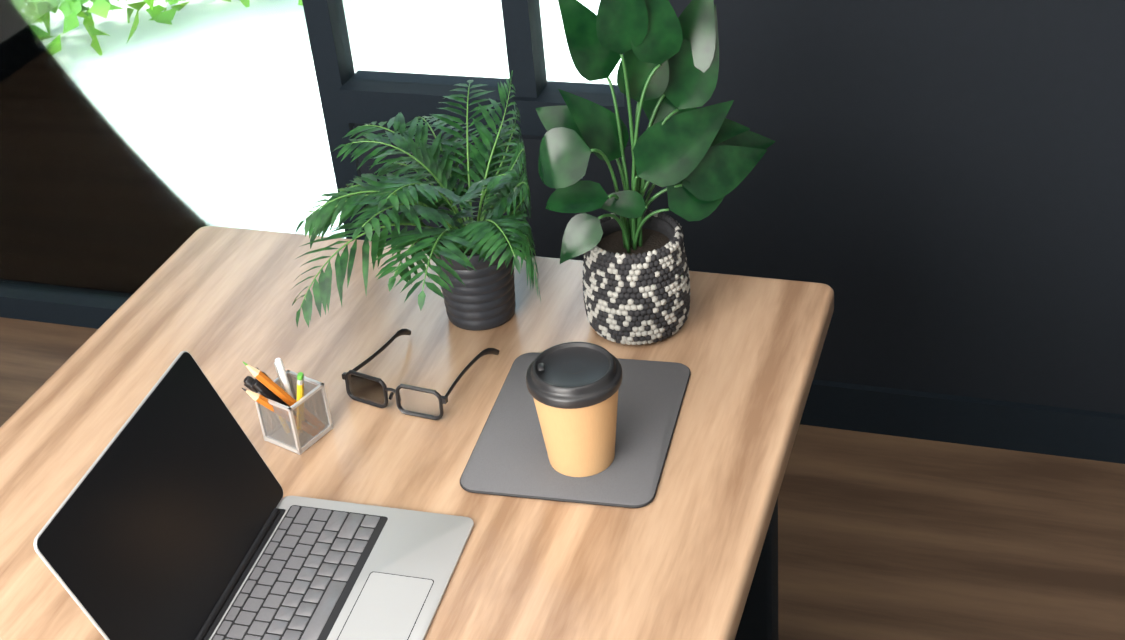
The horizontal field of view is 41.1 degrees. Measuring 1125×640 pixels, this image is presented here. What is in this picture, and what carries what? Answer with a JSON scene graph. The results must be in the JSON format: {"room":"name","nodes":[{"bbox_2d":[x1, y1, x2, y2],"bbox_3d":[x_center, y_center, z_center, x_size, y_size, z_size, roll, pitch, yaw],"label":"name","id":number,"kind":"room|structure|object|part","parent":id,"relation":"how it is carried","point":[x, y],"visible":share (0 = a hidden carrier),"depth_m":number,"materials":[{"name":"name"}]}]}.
{"room":"office","nodes":[
{"label":"office","id":0,"kind":"room"},
{"bbox_2d":[0,317,1124,639],"bbox_3d":[-0.522,1.540,1.132,5.240,0.100,5.140,6,35,17],"label":"floor","id":1,"kind":"structure","parent":0,"point":[884,537],"depth_m":2.63,"materials":[{"name":"brown wood"}]},
{"bbox_2d":[0,226,833,639],"bbox_3d":[-0.421,0.860,1.376,0.948,0.750,2.380,6,35,17],"label":"desk","id":2,"kind":"object","parent":1,"relation":"on","point":[690,552],"visible":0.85,"depth_m":1.79,"materials":[{"name":"brown wood"}]},
{"bbox_2d":[33,351,473,639],"bbox_3d":[-0.284,0.208,1.478,0.300,0.203,0.312,4,34,14],"label":"laptop","id":3,"kind":"object","parent":2,"relation":"on","point":[176,515],"visible":1,"depth_m":1.52,"materials":[{"name":"metal"}]},
{"bbox_2d":[242,358,332,454],"bbox_3d":[-0.325,0.087,1.750,0.089,0.114,0.074,6,35,17],"label":"pencil holder","id":4,"kind":"object","parent":2,"relation":"on","point":[299,428],"visible":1,"depth_m":1.75,"materials":[{"name":"metal"}]},
{"bbox_2d":[292,70,540,330],"bbox_3d":[-0.159,-0.117,1.872,0.364,0.295,0.436,6,35,17],"label":"potted plant","id":5,"kind":"object","parent":2,"relation":"on","point":[468,253],"visible":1,"depth_m":1.83,"materials":[{"name":"plant"}]},
{"bbox_2d":[342,329,498,419],"bbox_3d":[-0.172,0.055,1.845,0.147,0.042,0.150,12,37,25],"label":"glasses","id":6,"kind":"object","parent":2,"relation":"on","point":[367,389],"visible":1,"depth_m":1.80,"materials":[{"name":"black plastic"}]},
{"bbox_2d":[460,352,690,507],"bbox_3d":[0.020,0.122,1.747,0.222,0.004,0.272,4,34,14],"label":"mat","id":7,"kind":"object","parent":2,"relation":"on","point":[509,456],"visible":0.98,"depth_m":1.71,"materials":[{"name":"rubber"}]},
{"bbox_2d":[526,342,622,476],"bbox_3d":[0.017,0.100,1.658,0.105,0.128,0.105,6,35,17],"label":"coffee cup","id":8,"kind":"object","parent":7,"relation":"on","point":[573,387],"visible":1,"depth_m":1.62,"materials":[{"name":"paper"}]},
{"bbox_3d":[0.012,0.056,1.629,0.105,0.022,0.105,6,35,17],"label":"lid","id":9,"kind":"part","parent":8,"relation":"part of","materials":[{"name":"plastic"}]},
{"bbox_2d":[535,0,775,344],"bbox_3d":[0.099,-0.213,1.800,0.269,0.490,0.241,6,35,17],"label":"potted plant","id":10,"kind":"object","parent":2,"relation":"on","point":[700,163],"visible":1,"depth_m":1.79,"materials":[{"name":"green plant"}]},
{"bbox_2d":[659,0,1124,414],"bbox_3d":[1.364,-0.899,1.917,2.620,2.800,0.120,6,35,17],"label":"wall","id":11,"kind":"structure","parent":0,"point":[931,193],"depth_m":2.59,"materials":[{"name":"black paint"}]},
{"bbox_2d":[353,123,659,260],"bbox_3d":[-0.075,-0.134,3.004,0.605,0.575,0.120,6,35,17],"label":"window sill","id":12,"kind":"structure","parent":11,"relation":"attached to","point":[547,226],"depth_m":2.86,"materials":[{"name":"black"}]},
{"bbox_2d":[800,379,1124,463],"bbox_3d":[1.388,0.257,2.621,2.480,0.100,0.016,6,35,17],"label":"baseboard","id":13,"kind":"structure","parent":11,"relation":"attached to","point":[1056,431],"depth_m":2.78,"materials":[{"name":"painted wood"}]},
{"label":"outside","id":14,"kind":"structure","parent":0,"visible":0},
{"bbox_2d":[50,0,620,236],"bbox_3d":[5.154,-16.169,27.329,90.000,0.120,58.600,6,35,17],"label":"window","id":15,"kind":"structure","parent":14,"point":[387,57],"depth_m":4.59,"materials":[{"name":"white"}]},
{"bbox_2d":[33,0,302,55],"bbox_3d":[-5.023,-10.276,11.562,36.378,9.042,19.416,6,35,17],"label":"garden","id":16,"kind":"object","parent":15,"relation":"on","point":[136,20],"depth_m":4.76,"materials":[{"name":"green plant"}]},
{"bbox_3d":[-1.048,-2.167,1.973,2.250,0.350,0.120,6,35,17],"label":"wall","id":17,"kind":"structure","parent":0,"visible":0},
{"bbox_2d":[0,0,648,328],"bbox_3d":[-0.933,-0.999,2.737,2.250,2.450,0.090,6,35,17],"label":"window","id":18,"kind":"structure","parent":17,"relation":"in","point":[107,210],"depth_m":3.15,"materials":[{"name":"glass"}]}
]}

